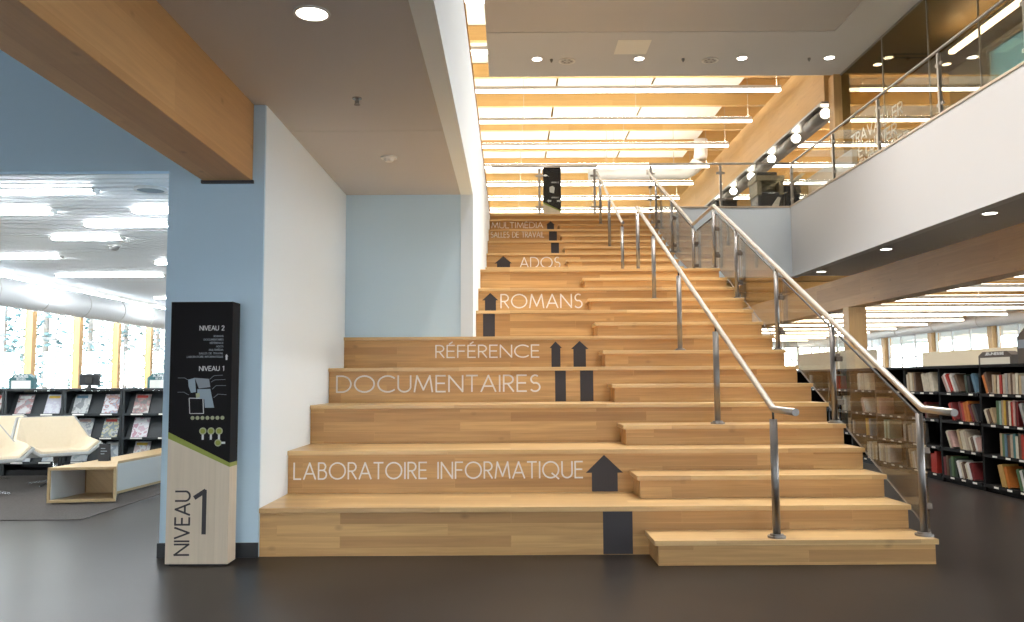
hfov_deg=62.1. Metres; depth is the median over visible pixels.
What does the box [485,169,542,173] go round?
ceiling panel
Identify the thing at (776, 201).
paper tray
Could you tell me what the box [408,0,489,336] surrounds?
wall
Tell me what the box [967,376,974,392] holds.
book
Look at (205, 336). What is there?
wayfinding totem
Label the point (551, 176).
wayfinding totem
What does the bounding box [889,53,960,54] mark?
ceiling vent
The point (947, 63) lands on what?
recessed light
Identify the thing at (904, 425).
book
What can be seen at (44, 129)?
wall
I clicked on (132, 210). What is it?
recessed light
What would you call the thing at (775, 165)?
diffuser
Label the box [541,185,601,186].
ceiling panel
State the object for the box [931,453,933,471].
book
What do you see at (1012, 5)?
linear pendant light
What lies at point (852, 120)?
diffuser
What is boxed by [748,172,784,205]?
photocopier
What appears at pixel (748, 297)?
roof beam
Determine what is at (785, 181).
linear pendant light
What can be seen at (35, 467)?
magazine rack
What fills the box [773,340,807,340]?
diffuser
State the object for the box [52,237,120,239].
diffuser
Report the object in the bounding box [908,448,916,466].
book
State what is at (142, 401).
magazine
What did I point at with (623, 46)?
access panel
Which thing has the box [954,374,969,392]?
book
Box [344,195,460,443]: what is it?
wall
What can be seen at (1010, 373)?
book
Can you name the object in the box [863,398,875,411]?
book
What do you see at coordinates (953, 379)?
book
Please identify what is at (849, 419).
book
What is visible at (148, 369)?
column
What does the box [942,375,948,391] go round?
book
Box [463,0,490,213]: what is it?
trim
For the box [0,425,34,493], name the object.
lounge chair
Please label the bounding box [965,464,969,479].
book
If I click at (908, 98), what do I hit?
roof beam
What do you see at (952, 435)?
book
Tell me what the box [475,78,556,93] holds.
ceiling panel
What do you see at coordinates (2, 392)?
magazine rack
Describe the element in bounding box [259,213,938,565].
staircase
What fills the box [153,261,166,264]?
recessed light
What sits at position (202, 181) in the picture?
trim
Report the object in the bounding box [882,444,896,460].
book
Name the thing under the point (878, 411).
book
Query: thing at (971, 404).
book
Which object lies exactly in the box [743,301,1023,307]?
roof beam
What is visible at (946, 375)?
book
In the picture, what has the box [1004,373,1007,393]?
book
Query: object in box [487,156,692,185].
linear pendant light
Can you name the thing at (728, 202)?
base cabinet
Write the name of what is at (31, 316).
column
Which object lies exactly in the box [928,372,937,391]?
book
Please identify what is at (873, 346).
window
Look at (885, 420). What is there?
book
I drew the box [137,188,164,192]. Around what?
grille
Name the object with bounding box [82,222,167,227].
recessed light
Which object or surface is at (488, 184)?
diffuser
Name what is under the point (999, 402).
book
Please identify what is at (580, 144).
linear pendant light
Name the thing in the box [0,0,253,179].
ceiling beam
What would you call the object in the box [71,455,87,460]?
magazine
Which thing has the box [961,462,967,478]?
book
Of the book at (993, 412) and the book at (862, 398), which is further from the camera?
the book at (862, 398)
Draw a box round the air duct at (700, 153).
[588,131,707,179]
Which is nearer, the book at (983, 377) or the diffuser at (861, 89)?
the book at (983, 377)
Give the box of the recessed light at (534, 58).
[531,57,542,60]
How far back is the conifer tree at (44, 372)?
28.27 m
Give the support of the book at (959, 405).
on the bookcase at (947, 423)
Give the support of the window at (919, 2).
on the floor
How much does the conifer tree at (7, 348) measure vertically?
6.700 m
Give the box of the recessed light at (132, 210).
[130,208,167,213]
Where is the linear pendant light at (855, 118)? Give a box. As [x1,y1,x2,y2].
[851,116,933,121]
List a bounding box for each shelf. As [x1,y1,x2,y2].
[4,462,58,463]
[6,413,60,415]
[64,461,87,463]
[66,413,118,415]
[91,437,118,439]
[124,413,158,414]
[124,437,157,438]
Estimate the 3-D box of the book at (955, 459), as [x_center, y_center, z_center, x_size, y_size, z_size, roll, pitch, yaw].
[5.396,1.872,10.154,0.185,0.223,0.071,0,-5,0]
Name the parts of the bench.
panel, panel, panel, panel, panel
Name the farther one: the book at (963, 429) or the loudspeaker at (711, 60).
the loudspeaker at (711, 60)
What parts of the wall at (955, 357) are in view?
panel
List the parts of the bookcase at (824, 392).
panel, shelf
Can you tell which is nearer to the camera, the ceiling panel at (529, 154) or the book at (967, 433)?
the book at (967, 433)
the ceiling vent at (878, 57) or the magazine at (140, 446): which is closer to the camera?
the magazine at (140, 446)
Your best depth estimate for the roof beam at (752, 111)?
27.08 m
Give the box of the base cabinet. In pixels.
[711,199,737,205]
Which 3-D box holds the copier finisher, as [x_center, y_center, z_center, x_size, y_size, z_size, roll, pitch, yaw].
[6.257,-2.511,18.940,0.520,1.080,0.570,0,-5,0]
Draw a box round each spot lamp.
[722,187,736,199]
[737,172,753,188]
[755,154,775,171]
[777,133,800,154]
[803,108,828,132]
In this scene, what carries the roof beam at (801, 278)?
attached to the ceiling
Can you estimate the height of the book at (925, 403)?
0.205 m
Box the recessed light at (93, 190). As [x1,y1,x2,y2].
[0,187,99,193]
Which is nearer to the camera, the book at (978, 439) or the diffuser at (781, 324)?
the book at (978, 439)
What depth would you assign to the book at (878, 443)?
12.22 m
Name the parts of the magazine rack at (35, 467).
panel, panel, panel, panel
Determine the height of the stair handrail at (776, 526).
3.586 m
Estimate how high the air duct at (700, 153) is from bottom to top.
1.760 m
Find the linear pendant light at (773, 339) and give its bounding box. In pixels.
[773,339,807,340]
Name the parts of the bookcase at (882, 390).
panel, shelf, shelf, shelf, shelf, panel, panel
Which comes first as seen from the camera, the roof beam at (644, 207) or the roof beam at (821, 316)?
the roof beam at (821, 316)
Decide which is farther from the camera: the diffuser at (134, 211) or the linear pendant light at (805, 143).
the linear pendant light at (805, 143)
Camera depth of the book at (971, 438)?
9.76 m
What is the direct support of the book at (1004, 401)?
on the bookcase at (990, 433)
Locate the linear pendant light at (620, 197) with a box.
[488,169,679,199]
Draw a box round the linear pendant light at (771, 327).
[762,326,896,329]
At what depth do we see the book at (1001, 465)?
9.18 m
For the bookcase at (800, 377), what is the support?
on the floor at (103, 567)
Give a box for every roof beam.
[468,25,486,42]
[473,63,948,78]
[476,78,949,107]
[480,106,949,131]
[482,130,910,151]
[484,150,877,163]
[486,167,823,181]
[487,184,798,195]
[489,195,750,206]
[491,207,654,213]
[674,75,831,205]
[726,252,1023,282]
[726,281,1023,292]
[734,292,1023,301]
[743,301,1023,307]
[821,316,965,316]
[866,309,1004,310]
[867,321,932,321]
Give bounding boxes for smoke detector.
[381,155,396,162]
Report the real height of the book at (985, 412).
0.168 m
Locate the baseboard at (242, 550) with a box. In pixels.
[156,542,257,557]
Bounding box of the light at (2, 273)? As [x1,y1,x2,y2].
[0,270,165,308]
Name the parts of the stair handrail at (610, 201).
post, handrail, post, post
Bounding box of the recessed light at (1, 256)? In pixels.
[0,255,63,258]
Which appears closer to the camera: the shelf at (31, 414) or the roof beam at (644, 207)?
the shelf at (31, 414)
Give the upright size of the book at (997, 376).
0.206 m
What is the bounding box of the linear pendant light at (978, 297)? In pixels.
[899,291,1023,300]
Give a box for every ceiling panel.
[465,3,485,24]
[470,43,487,62]
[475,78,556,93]
[478,107,551,117]
[481,131,547,139]
[483,151,544,157]
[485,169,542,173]
[487,186,537,186]
[490,207,536,208]
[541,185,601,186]
[541,207,590,208]
[546,151,618,157]
[549,131,627,139]
[552,107,639,116]
[556,78,653,93]
[561,168,587,172]
[602,207,643,207]
[605,185,653,186]
[617,151,686,157]
[626,131,702,139]
[637,107,720,116]
[649,78,743,92]
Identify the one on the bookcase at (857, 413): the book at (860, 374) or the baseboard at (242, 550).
the book at (860, 374)
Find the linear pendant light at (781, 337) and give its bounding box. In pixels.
[773,336,825,338]
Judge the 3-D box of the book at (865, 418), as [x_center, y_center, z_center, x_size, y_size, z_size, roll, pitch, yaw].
[5.373,1.722,12.682,0.164,0.256,0.074,0,-5,0]
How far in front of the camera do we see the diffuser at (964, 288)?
17.76 m
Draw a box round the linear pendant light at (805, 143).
[798,141,893,146]
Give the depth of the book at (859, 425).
13.09 m
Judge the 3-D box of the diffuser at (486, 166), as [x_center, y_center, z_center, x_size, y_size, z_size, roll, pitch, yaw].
[0.301,-4.589,27.156,11.980,0.055,0.100,0,-5,0]
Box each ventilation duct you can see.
[0,270,164,329]
[797,309,1023,346]
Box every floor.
[0,462,1023,621]
[648,214,654,227]
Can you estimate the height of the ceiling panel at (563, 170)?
0.050 m
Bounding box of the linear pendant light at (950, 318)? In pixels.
[796,316,963,321]
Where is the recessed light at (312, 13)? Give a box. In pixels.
[293,5,330,21]
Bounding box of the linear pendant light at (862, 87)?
[858,73,949,91]
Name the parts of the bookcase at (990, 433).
panel, shelf, shelf, shelf, shelf, panel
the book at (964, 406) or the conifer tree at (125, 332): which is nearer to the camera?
the book at (964, 406)
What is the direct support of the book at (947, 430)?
on the bookcase at (947, 423)
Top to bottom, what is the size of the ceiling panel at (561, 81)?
0.050 m
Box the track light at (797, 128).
[705,86,850,205]
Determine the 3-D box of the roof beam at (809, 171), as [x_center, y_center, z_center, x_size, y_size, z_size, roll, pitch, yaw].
[5.389,-5.581,34.339,29.000,0.770,0.140,0,-5,0]
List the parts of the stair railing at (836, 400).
post, post, post, post, post, post, handrail, post, post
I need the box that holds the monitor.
[79,374,100,387]
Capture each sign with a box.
[8,374,36,388]
[147,373,163,387]
[978,351,1017,364]
[1017,328,1023,362]
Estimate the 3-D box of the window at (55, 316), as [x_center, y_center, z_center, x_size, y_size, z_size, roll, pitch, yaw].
[-8.547,1.057,15.835,0.070,2.480,1.490,0,-5,0]
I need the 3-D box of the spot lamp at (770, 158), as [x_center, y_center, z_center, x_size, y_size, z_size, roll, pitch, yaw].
[6.765,-3.927,22.666,0.250,0.254,1.070,0,-5,0]
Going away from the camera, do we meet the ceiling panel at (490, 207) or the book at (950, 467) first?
the book at (950, 467)
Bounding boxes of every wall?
[0,50,169,173]
[159,105,345,556]
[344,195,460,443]
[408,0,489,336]
[654,208,796,277]
[773,339,878,346]
[790,65,1023,276]
[799,149,857,193]
[879,324,1023,346]
[949,21,1022,105]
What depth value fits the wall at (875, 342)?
46.04 m
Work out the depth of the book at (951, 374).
10.26 m
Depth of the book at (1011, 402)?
9.00 m
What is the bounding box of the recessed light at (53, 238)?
[49,236,124,240]
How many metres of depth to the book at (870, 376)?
12.59 m
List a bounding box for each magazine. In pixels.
[14,395,34,413]
[41,457,58,461]
[43,395,60,413]
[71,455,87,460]
[72,394,91,412]
[79,418,94,435]
[101,418,118,436]
[102,394,119,412]
[106,441,117,456]
[131,418,150,436]
[132,394,151,412]
[133,441,151,452]
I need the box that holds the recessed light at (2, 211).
[0,209,56,213]
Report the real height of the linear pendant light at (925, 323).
1.026 m
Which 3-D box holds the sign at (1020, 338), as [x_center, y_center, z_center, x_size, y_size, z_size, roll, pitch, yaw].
[5.479,0.349,8.826,0.104,0.385,0.630,0,-5,0]
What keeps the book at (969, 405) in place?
on the bookcase at (947, 423)
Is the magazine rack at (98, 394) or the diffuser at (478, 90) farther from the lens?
the diffuser at (478, 90)
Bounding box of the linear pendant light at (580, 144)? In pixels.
[482,110,728,147]
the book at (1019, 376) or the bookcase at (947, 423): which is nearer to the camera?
the book at (1019, 376)
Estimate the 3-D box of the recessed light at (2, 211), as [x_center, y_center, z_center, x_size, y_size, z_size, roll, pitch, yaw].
[-5.957,-1.051,9.022,2.200,0.040,0.110,0,-5,0]
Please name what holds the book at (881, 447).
on the bookcase at (882, 390)
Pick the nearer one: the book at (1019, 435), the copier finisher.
the book at (1019, 435)
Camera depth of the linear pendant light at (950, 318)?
27.34 m
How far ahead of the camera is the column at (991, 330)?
29.08 m
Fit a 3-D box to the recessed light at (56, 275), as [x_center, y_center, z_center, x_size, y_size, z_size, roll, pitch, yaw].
[-6.838,-0.607,14.482,1.860,0.040,0.110,0,-5,0]
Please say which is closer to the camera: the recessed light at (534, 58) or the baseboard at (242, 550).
the baseboard at (242, 550)
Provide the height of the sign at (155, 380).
0.205 m
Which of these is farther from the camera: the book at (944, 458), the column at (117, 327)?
the column at (117, 327)
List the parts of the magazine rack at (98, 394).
panel, panel, panel, panel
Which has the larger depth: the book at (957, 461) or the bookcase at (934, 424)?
the bookcase at (934, 424)
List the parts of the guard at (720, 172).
post, rail, post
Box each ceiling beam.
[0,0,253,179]
[743,223,1023,327]
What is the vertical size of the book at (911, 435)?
0.232 m
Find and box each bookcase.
[797,370,808,382]
[808,369,829,421]
[827,369,852,444]
[849,368,878,465]
[874,367,907,472]
[903,366,942,480]
[937,365,984,490]
[978,363,1023,499]
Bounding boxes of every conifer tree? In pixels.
[2,307,44,388]
[7,309,72,387]
[56,316,112,387]
[99,321,154,387]
[127,328,164,387]
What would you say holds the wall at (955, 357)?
on the floor at (103, 567)
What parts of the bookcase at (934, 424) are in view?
panel, shelf, shelf, shelf, shelf, panel, panel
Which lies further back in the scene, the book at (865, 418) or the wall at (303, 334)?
the book at (865, 418)
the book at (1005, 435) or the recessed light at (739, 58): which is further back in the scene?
the recessed light at (739, 58)
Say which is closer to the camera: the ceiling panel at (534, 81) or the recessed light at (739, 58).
the recessed light at (739, 58)
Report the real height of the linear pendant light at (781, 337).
1.026 m
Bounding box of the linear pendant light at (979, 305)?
[866,303,1023,309]
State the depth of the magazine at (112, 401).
11.71 m
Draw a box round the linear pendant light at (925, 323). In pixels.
[780,321,927,325]
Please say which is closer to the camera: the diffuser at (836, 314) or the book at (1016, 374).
the book at (1016, 374)
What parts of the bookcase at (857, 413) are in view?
panel, shelf, shelf, shelf, shelf, panel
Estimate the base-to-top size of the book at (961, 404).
0.222 m
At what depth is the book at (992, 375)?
9.37 m
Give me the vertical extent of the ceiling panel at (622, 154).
0.050 m
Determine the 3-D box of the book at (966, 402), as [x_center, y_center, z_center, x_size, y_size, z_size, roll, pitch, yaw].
[5.375,1.166,9.875,0.161,0.244,0.107,0,-5,0]
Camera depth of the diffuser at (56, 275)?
14.44 m
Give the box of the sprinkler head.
[352,96,361,105]
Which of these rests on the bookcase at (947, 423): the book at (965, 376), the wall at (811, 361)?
the book at (965, 376)
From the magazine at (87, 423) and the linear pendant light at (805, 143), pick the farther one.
the linear pendant light at (805, 143)
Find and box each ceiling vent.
[877,57,935,58]
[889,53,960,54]
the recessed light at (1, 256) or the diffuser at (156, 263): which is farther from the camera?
the diffuser at (156, 263)
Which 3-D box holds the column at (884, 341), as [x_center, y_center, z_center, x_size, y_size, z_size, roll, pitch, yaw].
[16.553,2.380,37.513,0.300,2.450,0.300,0,-5,0]
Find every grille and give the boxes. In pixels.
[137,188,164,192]
[561,59,572,63]
[704,59,716,62]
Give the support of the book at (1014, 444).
on the bookcase at (990, 433)
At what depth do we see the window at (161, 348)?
20.78 m
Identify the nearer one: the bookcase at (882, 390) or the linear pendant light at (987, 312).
the bookcase at (882, 390)
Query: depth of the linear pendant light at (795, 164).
27.13 m
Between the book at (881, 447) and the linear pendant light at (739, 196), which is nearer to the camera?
the book at (881, 447)
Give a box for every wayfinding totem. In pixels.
[165,302,239,564]
[543,168,560,213]
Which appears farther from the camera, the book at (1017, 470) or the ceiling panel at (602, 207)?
the ceiling panel at (602, 207)
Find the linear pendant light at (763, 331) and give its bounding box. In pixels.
[762,330,869,333]
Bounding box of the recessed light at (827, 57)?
[823,56,834,59]
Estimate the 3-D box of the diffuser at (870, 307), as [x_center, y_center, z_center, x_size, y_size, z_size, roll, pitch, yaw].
[11.096,-0.078,22.601,6.900,0.055,0.100,0,-5,0]
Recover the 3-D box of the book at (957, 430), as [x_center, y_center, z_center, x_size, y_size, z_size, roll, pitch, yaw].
[5.378,1.520,10.063,0.165,0.240,0.127,0,-5,0]
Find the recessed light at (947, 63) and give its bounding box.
[941,62,951,65]
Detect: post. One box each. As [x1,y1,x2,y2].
[828,74,851,161]
[843,307,867,349]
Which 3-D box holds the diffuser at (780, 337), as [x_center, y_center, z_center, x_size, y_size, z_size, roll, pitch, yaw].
[11.063,1.270,39.347,6.900,0.055,0.100,0,-5,0]
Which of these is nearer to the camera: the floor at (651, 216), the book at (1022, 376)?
the book at (1022, 376)
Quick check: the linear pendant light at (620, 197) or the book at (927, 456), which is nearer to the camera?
the book at (927, 456)
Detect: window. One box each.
[0,306,5,388]
[37,314,57,387]
[83,320,99,387]
[121,325,134,387]
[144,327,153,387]
[153,329,164,372]
[773,347,798,369]
[798,347,838,367]
[819,342,843,352]
[839,346,879,361]
[840,0,982,162]
[867,338,881,358]
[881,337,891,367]
[888,333,926,366]
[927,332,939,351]
[935,326,986,351]
[987,26,1023,81]
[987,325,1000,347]
[996,322,1023,347]
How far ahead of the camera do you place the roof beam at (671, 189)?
36.65 m
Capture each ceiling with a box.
[0,174,168,305]
[157,0,460,194]
[484,0,1022,76]
[803,197,1023,275]
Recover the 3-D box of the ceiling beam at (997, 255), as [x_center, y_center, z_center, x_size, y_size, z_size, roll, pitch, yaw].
[7.108,-0.266,19.147,0.370,0.640,45.900,0,-5,0]
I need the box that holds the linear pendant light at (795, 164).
[773,162,858,166]
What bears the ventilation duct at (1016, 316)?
hanging from the roof beam
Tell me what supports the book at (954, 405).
on the bookcase at (947, 423)
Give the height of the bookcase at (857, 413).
1.415 m
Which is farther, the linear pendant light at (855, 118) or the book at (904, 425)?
the linear pendant light at (855, 118)
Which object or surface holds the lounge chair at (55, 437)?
on the rug
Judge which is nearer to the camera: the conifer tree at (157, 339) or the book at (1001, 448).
the book at (1001, 448)
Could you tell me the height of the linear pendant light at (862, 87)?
1.960 m
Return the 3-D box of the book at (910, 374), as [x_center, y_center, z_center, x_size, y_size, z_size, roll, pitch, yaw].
[5.377,0.942,11.263,0.184,0.244,0.073,0,-5,0]
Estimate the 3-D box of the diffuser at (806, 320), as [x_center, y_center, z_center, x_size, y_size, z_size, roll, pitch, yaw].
[11.086,0.307,27.386,6.900,0.055,0.100,0,-5,0]
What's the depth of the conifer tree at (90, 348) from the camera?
31.25 m
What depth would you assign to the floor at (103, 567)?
5.36 m
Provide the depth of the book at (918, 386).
11.13 m
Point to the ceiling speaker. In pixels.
(146, 189)
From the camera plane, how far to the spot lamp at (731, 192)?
26.01 m
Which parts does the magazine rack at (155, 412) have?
panel, panel, panel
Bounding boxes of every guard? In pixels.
[491,165,598,213]
[646,162,789,207]
[790,0,1023,204]
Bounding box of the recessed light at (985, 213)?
[981,212,998,214]
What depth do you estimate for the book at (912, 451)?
11.22 m
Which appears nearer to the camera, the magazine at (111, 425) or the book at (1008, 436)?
the book at (1008, 436)
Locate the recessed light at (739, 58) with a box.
[736,56,747,60]
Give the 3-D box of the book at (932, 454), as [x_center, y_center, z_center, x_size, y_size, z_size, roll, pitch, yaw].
[5.389,1.908,10.671,0.185,0.232,0.052,0,-5,0]
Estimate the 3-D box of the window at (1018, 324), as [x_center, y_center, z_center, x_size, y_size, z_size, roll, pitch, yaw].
[16.619,1.537,27.047,0.070,2.450,3.900,0,-5,0]
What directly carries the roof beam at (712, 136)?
attached to the roof
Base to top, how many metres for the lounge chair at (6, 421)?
0.826 m
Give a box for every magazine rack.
[0,389,4,475]
[1,388,66,475]
[62,388,122,465]
[121,388,162,454]
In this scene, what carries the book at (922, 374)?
on the bookcase at (934, 424)
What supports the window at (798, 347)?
in the wall at (875, 342)
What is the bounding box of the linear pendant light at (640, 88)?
[475,77,780,92]
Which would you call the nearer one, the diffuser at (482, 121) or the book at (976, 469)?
the book at (976, 469)
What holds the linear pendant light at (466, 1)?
hanging from the ceiling panel
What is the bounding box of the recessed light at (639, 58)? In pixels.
[634,56,644,60]
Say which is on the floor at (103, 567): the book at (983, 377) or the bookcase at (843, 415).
the bookcase at (843, 415)
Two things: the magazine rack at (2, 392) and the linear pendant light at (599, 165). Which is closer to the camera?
the magazine rack at (2, 392)
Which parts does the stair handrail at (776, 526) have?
post, post, post, handrail, post, post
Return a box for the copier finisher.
[782,173,807,205]
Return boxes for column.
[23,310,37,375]
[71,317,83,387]
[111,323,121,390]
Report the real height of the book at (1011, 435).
0.244 m
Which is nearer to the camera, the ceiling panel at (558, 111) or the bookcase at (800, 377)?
the bookcase at (800, 377)
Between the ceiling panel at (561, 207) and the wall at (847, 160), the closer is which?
the wall at (847, 160)
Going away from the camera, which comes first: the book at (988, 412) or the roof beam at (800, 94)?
the book at (988, 412)
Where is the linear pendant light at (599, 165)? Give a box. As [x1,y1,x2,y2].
[485,131,709,168]
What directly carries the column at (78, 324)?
in the wall
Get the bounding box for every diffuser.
[0,189,94,193]
[0,256,57,258]
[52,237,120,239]
[56,275,163,276]
[85,224,167,226]
[133,210,167,213]
[155,262,166,264]
[471,50,487,53]
[476,88,780,92]
[480,119,751,123]
[483,145,727,147]
[485,165,708,168]
[487,183,692,185]
[489,197,678,199]
[490,210,653,212]
[762,328,895,329]
[762,332,869,333]
[773,165,826,166]
[773,337,825,338]
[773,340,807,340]
[774,335,842,335]
[780,324,926,325]
[796,319,963,321]
[798,144,884,146]
[830,313,1006,315]
[851,119,928,121]
[859,87,949,91]
[866,306,1023,309]
[899,298,1023,300]
[948,287,1023,290]
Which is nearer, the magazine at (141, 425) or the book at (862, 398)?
the magazine at (141, 425)
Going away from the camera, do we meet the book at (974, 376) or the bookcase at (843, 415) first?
the book at (974, 376)
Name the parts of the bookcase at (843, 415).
panel, shelf, shelf, panel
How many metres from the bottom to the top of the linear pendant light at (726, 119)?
1.535 m
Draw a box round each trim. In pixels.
[201,180,253,183]
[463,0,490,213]
[654,206,789,209]
[790,61,1023,207]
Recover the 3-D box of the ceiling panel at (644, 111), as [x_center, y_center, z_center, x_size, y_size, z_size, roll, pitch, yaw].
[5.185,-6.253,25.966,2.440,0.050,2.240,0,-5,0]
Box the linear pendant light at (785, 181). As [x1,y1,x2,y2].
[783,180,804,183]
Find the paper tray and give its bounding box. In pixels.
[772,197,780,205]
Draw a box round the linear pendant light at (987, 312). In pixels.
[830,309,1007,315]
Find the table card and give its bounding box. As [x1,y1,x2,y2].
[98,444,110,460]
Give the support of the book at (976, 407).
on the bookcase at (947, 423)
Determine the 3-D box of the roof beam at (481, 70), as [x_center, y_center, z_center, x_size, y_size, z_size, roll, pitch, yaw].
[5.412,-6.543,22.378,29.000,0.770,0.140,0,-5,0]
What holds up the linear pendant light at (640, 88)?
hanging from the ceiling panel at (476, 58)
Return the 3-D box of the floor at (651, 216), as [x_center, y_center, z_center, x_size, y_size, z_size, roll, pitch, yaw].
[9.645,-0.774,31.985,20.550,0.325,28.398,0,-5,0]
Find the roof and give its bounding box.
[556,77,948,79]
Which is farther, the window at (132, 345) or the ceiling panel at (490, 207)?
the ceiling panel at (490, 207)
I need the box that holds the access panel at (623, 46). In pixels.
[614,40,651,53]
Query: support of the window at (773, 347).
in the wall at (875, 342)
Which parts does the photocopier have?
paper drawer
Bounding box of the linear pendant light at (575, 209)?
[490,208,653,212]
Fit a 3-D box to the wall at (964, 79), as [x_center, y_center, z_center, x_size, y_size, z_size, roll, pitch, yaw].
[9.235,-4.390,7.093,0.150,2.895,21.200,0,-5,0]
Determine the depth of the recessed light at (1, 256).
12.24 m
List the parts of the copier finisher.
drawer, control arm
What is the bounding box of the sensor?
[107,244,120,250]
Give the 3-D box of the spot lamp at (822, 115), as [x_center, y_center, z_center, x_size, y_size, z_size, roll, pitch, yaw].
[6.773,-4.232,18.879,0.250,0.254,1.070,0,-5,0]
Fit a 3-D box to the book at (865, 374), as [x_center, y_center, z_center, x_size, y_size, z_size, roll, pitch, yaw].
[5.363,1.059,12.665,0.164,0.236,0.072,0,-5,0]
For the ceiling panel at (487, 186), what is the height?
0.050 m
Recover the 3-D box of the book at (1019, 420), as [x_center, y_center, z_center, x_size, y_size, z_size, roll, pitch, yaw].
[5.395,1.081,8.917,0.188,0.260,0.041,0,-5,0]
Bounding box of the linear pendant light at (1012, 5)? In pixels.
[948,0,1020,53]
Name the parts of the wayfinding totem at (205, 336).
black panel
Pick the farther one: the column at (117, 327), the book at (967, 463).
the column at (117, 327)
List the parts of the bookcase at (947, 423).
panel, panel, shelf, shelf, shelf, shelf, panel, panel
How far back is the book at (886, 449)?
12.00 m
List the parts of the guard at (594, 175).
post, rail, post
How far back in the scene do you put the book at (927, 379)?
10.81 m
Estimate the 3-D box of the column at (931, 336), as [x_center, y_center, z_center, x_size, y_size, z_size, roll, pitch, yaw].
[16.561,2.043,33.326,0.300,2.450,0.300,0,-5,0]
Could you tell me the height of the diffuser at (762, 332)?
0.055 m
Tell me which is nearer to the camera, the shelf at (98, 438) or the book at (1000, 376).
the book at (1000, 376)
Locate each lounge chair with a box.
[0,415,26,479]
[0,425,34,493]
[11,415,102,486]
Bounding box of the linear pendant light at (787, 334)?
[762,333,842,335]
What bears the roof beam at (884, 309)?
attached to the ceiling
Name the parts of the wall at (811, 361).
panel, panel, panel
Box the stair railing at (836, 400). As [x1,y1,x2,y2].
[646,170,957,536]
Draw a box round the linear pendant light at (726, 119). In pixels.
[479,79,751,123]
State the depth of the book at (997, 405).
9.26 m
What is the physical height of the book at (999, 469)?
0.243 m
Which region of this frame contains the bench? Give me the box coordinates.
[46,448,161,503]
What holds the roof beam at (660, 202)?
attached to the roof
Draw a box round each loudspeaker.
[558,58,574,64]
[701,57,718,63]
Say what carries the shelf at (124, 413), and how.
attached to the magazine rack at (155, 412)
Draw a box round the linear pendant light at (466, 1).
[465,0,483,2]
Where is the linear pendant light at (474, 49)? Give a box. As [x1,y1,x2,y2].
[471,46,487,53]
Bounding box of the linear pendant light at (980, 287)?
[948,284,1023,290]
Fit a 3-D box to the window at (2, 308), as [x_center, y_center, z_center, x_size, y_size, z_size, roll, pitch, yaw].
[-8.544,0.924,14.190,0.070,2.480,1.490,0,-5,0]
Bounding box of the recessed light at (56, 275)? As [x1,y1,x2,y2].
[54,274,165,276]
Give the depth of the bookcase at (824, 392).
15.08 m
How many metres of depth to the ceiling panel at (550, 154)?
31.38 m
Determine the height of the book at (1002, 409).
0.270 m
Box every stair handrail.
[595,171,623,268]
[635,206,798,538]
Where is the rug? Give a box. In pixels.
[0,476,160,520]
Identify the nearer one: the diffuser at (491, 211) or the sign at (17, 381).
the sign at (17, 381)
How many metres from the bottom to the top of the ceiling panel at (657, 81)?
0.050 m
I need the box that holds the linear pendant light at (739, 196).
[734,195,748,198]
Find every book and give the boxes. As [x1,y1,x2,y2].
[812,375,822,387]
[836,376,846,388]
[844,397,850,410]
[848,418,850,431]
[854,420,865,432]
[859,373,863,389]
[861,397,873,411]
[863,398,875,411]
[865,374,867,389]
[865,418,868,434]
[867,373,874,389]
[869,418,876,435]
[877,397,889,413]
[878,443,891,460]
[879,398,893,413]
[880,445,882,460]
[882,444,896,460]
[884,419,896,437]
[885,445,887,461]
[887,420,901,438]
[887,445,901,461]
[903,424,905,440]
[907,425,910,441]
[908,372,914,390]
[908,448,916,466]
[909,373,912,390]
[910,424,912,441]
[911,451,914,467]
[913,372,927,390]
[913,423,929,442]
[914,451,930,468]
[921,373,925,391]
[923,375,927,391]
[924,402,938,417]
[925,373,930,391]
[925,404,939,417]
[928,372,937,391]
[929,374,937,391]
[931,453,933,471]
[932,454,934,471]
[934,451,941,472]
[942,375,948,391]
[943,373,950,391]
[943,457,946,474]
[945,374,953,391]
[946,430,955,447]
[946,455,961,474]
[947,431,959,448]
[949,373,965,391]
[949,459,951,475]
[950,402,960,420]
[951,375,958,392]
[951,456,967,476]
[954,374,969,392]
[954,458,971,476]
[956,429,962,449]
[956,460,972,477]
[958,401,965,420]
[959,430,965,449]
[960,403,965,421]
[961,429,977,450]
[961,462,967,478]
[962,402,967,421]
[963,430,980,450]
[964,375,969,392]
[965,401,979,421]
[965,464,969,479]
[966,461,982,479]
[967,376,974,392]
[968,404,974,421]
[969,462,983,480]
[970,373,978,392]
[970,436,975,451]
[971,404,977,422]
[972,404,980,422]
[973,435,980,451]
[975,437,981,452]
[982,374,988,392]
[983,372,1000,392]
[984,409,989,423]
[986,409,993,423]
[989,408,996,423]
[992,375,993,393]
[993,375,996,393]
[996,375,999,393]
[996,401,999,424]
[997,464,1004,486]
[998,401,1001,424]
[999,375,1002,393]
[1000,433,1017,455]
[1000,464,1018,487]
[1001,400,1003,424]
[1002,374,1004,393]
[1002,434,1004,455]
[1003,400,1011,424]
[1003,466,1022,488]
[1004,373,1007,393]
[1004,434,1009,456]
[1006,401,1008,425]
[1007,373,1010,393]
[1007,435,1010,456]
[1008,401,1011,425]
[1010,373,1014,393]
[1010,434,1013,457]
[1011,402,1013,425]
[1012,374,1015,393]
[1012,400,1023,425]
[1013,434,1017,457]
[1015,373,1023,393]
[1015,436,1018,458]
[1016,402,1023,426]
[1016,469,1023,490]
[1018,375,1021,393]
[1018,403,1023,423]
[1018,434,1023,458]
[1019,470,1023,488]
[1021,375,1023,393]
[1021,435,1023,458]
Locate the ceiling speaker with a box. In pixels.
[134,185,167,194]

